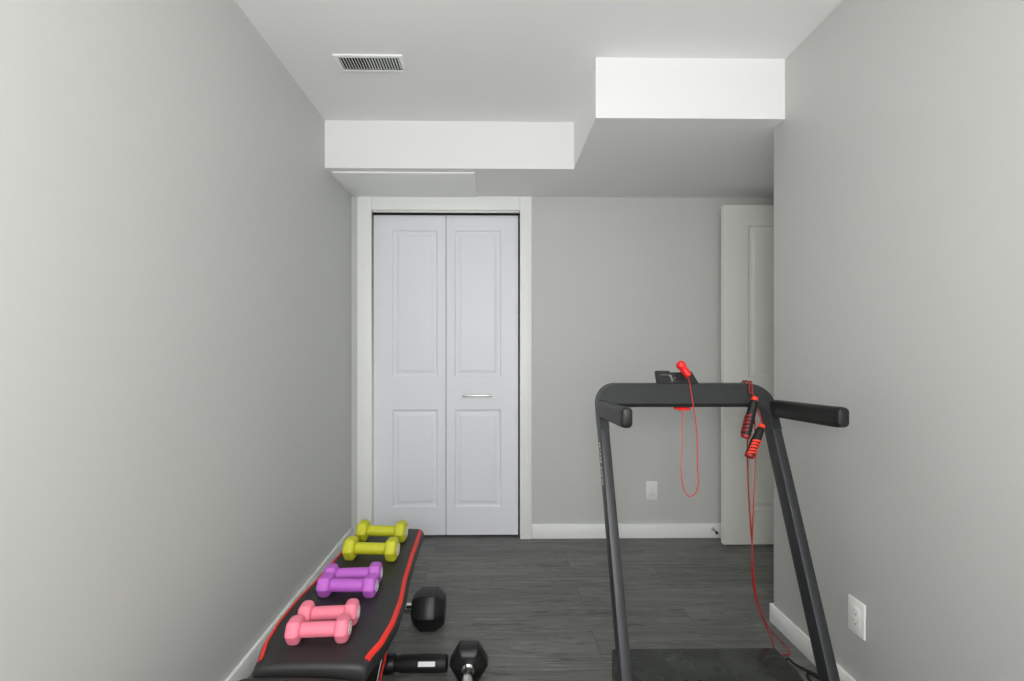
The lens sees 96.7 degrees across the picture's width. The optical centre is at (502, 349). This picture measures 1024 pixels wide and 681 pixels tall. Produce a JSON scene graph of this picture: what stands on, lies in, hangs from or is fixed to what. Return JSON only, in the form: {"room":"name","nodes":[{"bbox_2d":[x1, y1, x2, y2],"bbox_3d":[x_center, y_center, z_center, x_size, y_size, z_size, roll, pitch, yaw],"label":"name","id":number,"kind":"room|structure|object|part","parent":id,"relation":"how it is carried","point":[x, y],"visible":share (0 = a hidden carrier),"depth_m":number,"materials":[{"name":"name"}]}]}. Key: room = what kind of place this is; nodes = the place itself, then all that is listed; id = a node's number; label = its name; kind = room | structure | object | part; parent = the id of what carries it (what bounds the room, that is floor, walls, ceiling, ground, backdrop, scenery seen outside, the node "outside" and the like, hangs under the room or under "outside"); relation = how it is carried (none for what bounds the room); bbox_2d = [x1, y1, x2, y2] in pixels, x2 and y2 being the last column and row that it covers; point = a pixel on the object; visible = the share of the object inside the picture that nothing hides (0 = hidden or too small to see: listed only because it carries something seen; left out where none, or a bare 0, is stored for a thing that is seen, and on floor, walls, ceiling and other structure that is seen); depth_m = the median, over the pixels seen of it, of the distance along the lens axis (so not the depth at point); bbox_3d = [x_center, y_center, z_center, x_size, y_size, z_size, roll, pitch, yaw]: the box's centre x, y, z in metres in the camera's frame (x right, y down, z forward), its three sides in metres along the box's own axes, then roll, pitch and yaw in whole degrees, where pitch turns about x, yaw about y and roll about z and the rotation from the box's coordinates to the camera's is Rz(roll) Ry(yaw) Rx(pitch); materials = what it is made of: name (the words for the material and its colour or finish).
{"room":"home gym","nodes":[
{"label":"home gym","id":0,"kind":"room"},
{"bbox_2d":[0,0,350,680],"bbox_3d":[-0.981,-0.015,0.947,0.120,2.390,5.320,0,0,-1],"label":"wall","id":1,"kind":"structure","parent":0,"point":[175,228],"depth_m":1.23,"materials":[{"name":"grey paint"}]},
{"bbox_2d":[225,527,352,680],"bbox_3d":[-0.908,1.140,0.563,0.014,0.080,4.550,0,0,-1],"label":"baseboard","id":2,"kind":"structure","parent":1,"relation":"attached to","point":[243,670],"depth_m":1.78,"materials":[{"name":"white paint"}]},
{"bbox_2d":[518,218,518,502],"bbox_3d":[0.599,-0.015,3.568,3.108,2.390,0.120,0,0,-1],"label":"wall","id":3,"kind":"structure","parent":0,"point":[518,218],"depth_m":3.50,"materials":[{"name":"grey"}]},
{"bbox_2d":[248,503,818,680],"bbox_3d":[0.634,1.230,0.908,3.348,0.100,5.440,0,0,-1],"label":"floor","id":4,"kind":"structure","parent":0,"point":[538,609],"depth_m":2.15,"materials":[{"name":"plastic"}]},
{"bbox_2d":[239,529,447,680],"bbox_3d":[-0.469,0.968,1.274,0.544,0.424,1.329,0,0,-1],"label":"weight bench","id":5,"kind":"object","parent":4,"relation":"on","point":[364,657],"visible":0.81,"depth_m":1.26,"materials":[{"name":"black leather"}]},
{"bbox_2d":[284,613,351,645],"bbox_3d":[-0.478,0.726,1.184,0.160,0.060,0.068,0,0,-4],"label":"dumbbell","id":6,"kind":"object","parent":5,"relation":"on","point":[296,629],"visible":1,"depth_m":1.17,"materials":[{"name":"pink"}]},
{"bbox_3d":[-0.478,0.726,1.184,0.115,0.037,0.037,0,0,-4],"label":"handle","id":7,"kind":"part","parent":6,"relation":"part of","materials":[{"name":"pink rubber"}]},
{"bbox_2d":[297,598,359,625],"bbox_3d":[-0.479,0.726,1.256,0.160,0.060,0.068,0,0,-5],"label":"dumbbell","id":8,"kind":"object","parent":5,"relation":"on","point":[308,610],"visible":0.75,"depth_m":1.24,"materials":[{"name":"pink"}]},
{"bbox_3d":[-0.479,0.726,1.256,0.115,0.037,0.037,0,0,-5],"label":"handle","id":9,"kind":"part","parent":8,"relation":"part of","materials":[{"name":"pink rubber"}]},
{"bbox_2d":[316,573,378,597],"bbox_3d":[-0.478,0.726,1.404,0.182,0.060,0.068,0,0,1],"label":"dumbbell","id":10,"kind":"object","parent":5,"relation":"on","point":[327,584],"visible":1,"depth_m":1.39,"materials":[{"name":"purple"}]},
{"bbox_3d":[-0.478,0.726,1.404,0.132,0.038,0.038,0,0,1],"label":"handle","id":11,"kind":"part","parent":10,"relation":"part of","materials":[{"name":"purple rubber"}]},
{"bbox_2d":[323,562,382,582],"bbox_3d":[-0.485,0.726,1.476,0.182,0.060,0.068,0,0,-5],"label":"dumbbell","id":12,"kind":"object","parent":5,"relation":"on","point":[376,568],"visible":0.66,"depth_m":1.46,"materials":[{"name":"purple"}]},
{"bbox_3d":[-0.485,0.726,1.476,0.132,0.038,0.038,0,0,-5],"label":"handle","id":13,"kind":"part","parent":12,"relation":"part of","materials":[{"name":"purple rubber"}]},
{"bbox_2d":[342,536,399,561],"bbox_3d":[-0.477,0.719,1.649,0.197,0.074,0.083,0,0,3],"label":"dumbbell","id":14,"kind":"object","parent":5,"relation":"on","point":[352,547],"visible":1,"depth_m":1.63,"materials":[{"name":"yellow rubber"}]},
{"bbox_3d":[-0.477,0.719,1.649,0.143,0.041,0.041,0,0,3],"label":"handle","id":15,"kind":"part","parent":14,"relation":"part of","materials":[{"name":"yellow rubber"}]},
{"bbox_3d":[-0.442,1.050,1.505,0.104,0.140,0.010,0,0,-1],"label":"gusset plate","id":16,"kind":"part","parent":5,"relation":"part of","materials":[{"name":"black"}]},
{"bbox_2d":[356,519,407,542],"bbox_3d":[-0.480,0.719,1.809,0.197,0.074,0.083,0,0,3],"label":"dumbbell","id":17,"kind":"object","parent":5,"relation":"on","point":[364,530],"visible":0.98,"depth_m":1.79,"materials":[{"name":"yellow rubber"}]},
{"bbox_3d":[-0.480,0.719,1.809,0.143,0.041,0.041,0,0,3],"label":"handle","id":18,"kind":"part","parent":17,"relation":"part of","materials":[{"name":"yellow rubber"}]},
{"bbox_2d":[404,586,445,631],"bbox_3d":[-0.454,1.106,1.945,0.411,0.148,0.169,0,0,-1],"label":"dumbbell","id":19,"kind":"object","parent":4,"relation":"on","point":[427,609],"visible":0.44,"depth_m":1.90,"materials":[{"name":"black rubber"}]},
{"bbox_3d":[-0.454,1.106,1.945,0.155,0.044,0.045,0,0,-1],"label":"handle","id":20,"kind":"part","parent":19,"relation":"part of","materials":[{"name":"silver metal"}]},
{"bbox_2d":[449,640,487,680],"bbox_3d":[-0.121,1.121,1.528,0.136,0.119,0.304,0,0,-1],"label":"dumbbell","id":21,"kind":"object","parent":4,"relation":"on","point":[469,660],"visible":1,"depth_m":1.60,"materials":[{"name":"black rubber"}]},
{"bbox_3d":[-0.121,1.121,1.528,0.045,0.044,0.160,0,0,-1],"label":"handle","id":22,"kind":"part","parent":21,"relation":"part of","materials":[{"name":"silver metal"}]},
{"bbox_2d":[595,371,848,680],"bbox_3d":[0.747,0.628,0.915,0.814,1.103,1.610,0,0,-1],"label":"treadmill","id":23,"kind":"object","parent":4,"relation":"on","point":[613,401],"visible":0.98,"depth_m":1.49,"materials":[{"name":"grey metal"}]},
{"bbox_3d":[0.349,0.201,1.465,0.033,0.071,0.270,0,0,-1],"label":"handrail","id":24,"kind":"part","parent":23,"relation":"part of","materials":[{"name":"black plastic"}]},
{"bbox_2d":[673,361,698,496],"bbox_3d":[0.648,0.274,1.620,0.070,0.470,0.108,0,0,-1],"label":"key","id":25,"kind":"object","parent":23,"relation":"hanging from","point":[681,365],"visible":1,"depth_m":1.61,"materials":[{"name":"red plastic"}]},
{"bbox_3d":[0.646,0.300,1.610,0.058,0.417,0.088,0,0,-1],"label":"cord","id":26,"kind":"part","parent":25,"relation":"part of","materials":[{"name":"red fabric"}]},
{"bbox_3d":[0.655,1.097,1.476,0.558,0.154,0.185,0,0,-1],"label":"motor","id":27,"kind":"part","parent":23,"relation":"part of","materials":[{"name":"black plastic"}]},
{"bbox_2d":[740,380,790,655],"bbox_3d":[0.955,0.645,1.686,0.439,1.070,0.114,0,0,-44],"label":"rope","id":28,"kind":"object","parent":23,"relation":"hanging from","point":[749,418],"visible":0.84,"depth_m":1.57,"materials":[{"name":"red"}]},
{"bbox_3d":[0.966,0.201,1.473,0.038,0.071,0.270,0,0,-1],"label":"handrail","id":29,"kind":"part","parent":23,"relation":"part of","materials":[{"name":"black plastic"}]},
{"bbox_3d":[1.038,1.163,1.493,0.217,0.034,0.460,0,0,-1],"label":"power cord","id":30,"kind":"part","parent":23,"relation":"part of","materials":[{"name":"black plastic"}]},
{"bbox_2d":[235,0,842,121],"bbox_3d":[0.634,-1.260,0.908,3.348,0.100,5.440,0,0,-1],"label":"ceiling","id":31,"kind":"structure","parent":0,"point":[465,60],"depth_m":1.80,"materials":[{"name":"white paint"}]},
{"bbox_2d":[332,54,407,71],"bbox_3d":[-0.556,-1.206,1.915,0.286,0.008,0.112,0,0,-1],"label":"ceiling vent","id":32,"kind":"object","parent":31,"relation":"in","point":[345,62],"visible":1,"depth_m":1.91,"materials":[{"name":"white metal"}]},
{"bbox_2d":[325,57,784,197],"bbox_3d":[0.615,-1.085,2.371,3.108,0.250,0.974,0,0,-1],"label":"soffit","id":33,"kind":"structure","parent":0,"point":[641,127],"depth_m":2.37,"materials":[{"name":"white paint"}]},
{"bbox_2d":[332,171,476,196],"bbox_3d":[-0.538,-0.956,2.645,0.763,0.009,0.394,0,0,-1],"label":"panel","id":34,"kind":"object","parent":33,"relation":"attached to","point":[360,184],"visible":1,"depth_m":2.60,"materials":[{"name":"white paint"}]},
{"bbox_2d":[351,196,773,535],"bbox_3d":[0.608,-0.015,2.918,3.108,2.390,0.120,0,0,-1],"label":"wall","id":35,"kind":"structure","parent":0,"point":[625,289],"depth_m":2.86,"materials":[{"name":"grey paint"}]},
{"bbox_2d":[357,196,531,538],"bbox_3d":[-0.364,0.111,2.897,1.084,2.138,0.136,0,0,-1],"label":"trim","id":36,"kind":"structure","parent":35,"relation":"attached to","point":[365,205],"depth_m":2.83,"materials":[{"name":"white paint"}]},
{"bbox_2d":[373,213,518,217],"bbox_3d":[-0.356,-0.859,2.891,0.918,0.022,0.060,0,0,-1],"label":"track","id":37,"kind":"object","parent":36,"relation":"attached to","point":[508,214],"visible":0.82,"depth_m":2.86,"materials":[{"name":"black"}]},
{"bbox_2d":[374,215,517,534],"bbox_3d":[-0.360,0.150,2.876,0.911,2.035,0.064,0,0,-1],"label":"door","id":38,"kind":"structure","parent":35,"relation":"in","point":[446,286],"depth_m":2.87,"materials":[{"name":"white paint"}]},
{"bbox_3d":[-0.162,0.288,2.861,0.184,0.012,0.030,0,0,-1],"label":"handle","id":39,"kind":"part","parent":38,"relation":"part of","materials":[{"name":"silver metal"}]},
{"bbox_2d":[372,211,519,212],"bbox_3d":[-0.355,-0.866,2.855,0.925,0.009,0.014,0,0,-1],"label":"trim","id":40,"kind":"structure","parent":35,"relation":"attached to","point":[372,211],"depth_m":2.85,"materials":[{"name":"white paint"}]},
{"bbox_2d":[532,523,720,538],"bbox_3d":[1.164,1.135,2.858,1.967,0.090,0.014,0,0,-1],"label":"baseboard","id":41,"kind":"structure","parent":35,"relation":"attached to","point":[654,530],"depth_m":2.85,"materials":[{"name":"white paint"}]},
{"bbox_2d":[646,481,657,499],"bbox_3d":[0.936,0.882,2.859,0.072,0.117,0.007,0,0,-1],"label":"wall outlet","id":42,"kind":"object","parent":35,"relation":"attached to","point":[651,486],"visible":1,"depth_m":2.86,"materials":[{"name":"white plastic"}]},
{"bbox_2d":[649,485,654,495],"bbox_3d":[0.936,0.882,2.856,0.034,0.067,0.002,0,0,-1],"label":"receptacle","id":43,"kind":"object","parent":42,"relation":"attached to","point":[651,487],"depth_m":2.86,"materials":[{"name":"white plastic"}]},
{"bbox_2d":[774,0,1023,680],"bbox_3d":[1.255,-0.015,0.144,0.120,2.390,3.655,0,0,-1],"label":"wall","id":44,"kind":"structure","parent":0,"point":[899,142],"depth_m":1.33,"materials":[{"name":"grey paint"}]},
{"bbox_2d":[769,603,855,680],"bbox_3d":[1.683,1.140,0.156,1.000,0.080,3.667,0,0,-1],"label":"baseboard","id":45,"kind":"structure","parent":44,"relation":"attached to","point":[795,635],"depth_m":1.81,"materials":[{"name":"white paint"}]},
{"bbox_2d":[848,594,865,640],"bbox_3d":[1.174,0.886,1.510,0.007,0.117,0.072,0,0,-1],"label":"wall outlet","id":46,"kind":"object","parent":44,"relation":"attached to","point":[856,609],"visible":1,"depth_m":1.50,"materials":[{"name":"white plastic"}]},
{"bbox_2d":[852,604,859,629],"bbox_3d":[1.171,0.886,1.510,0.002,0.067,0.034,0,0,-1],"label":"receptacle","id":47,"kind":"object","parent":46,"relation":"attached to","point":[855,607],"depth_m":1.51,"materials":[{"name":"white plastic"}]},
{"bbox_3d":[2.223,-0.015,2.817,0.120,2.390,1.665,0,0,-1],"label":"wall","id":48,"kind":"structure","parent":0,"visible":0},
{"bbox_2d":[721,205,773,544],"bbox_3d":[1.734,0.149,2.763,0.810,2.045,0.127,0,0,-1],"label":"door","id":49,"kind":"structure","parent":48,"relation":"in","point":[747,231],"depth_m":2.74,"materials":[{"name":"white paint"}]}
]}

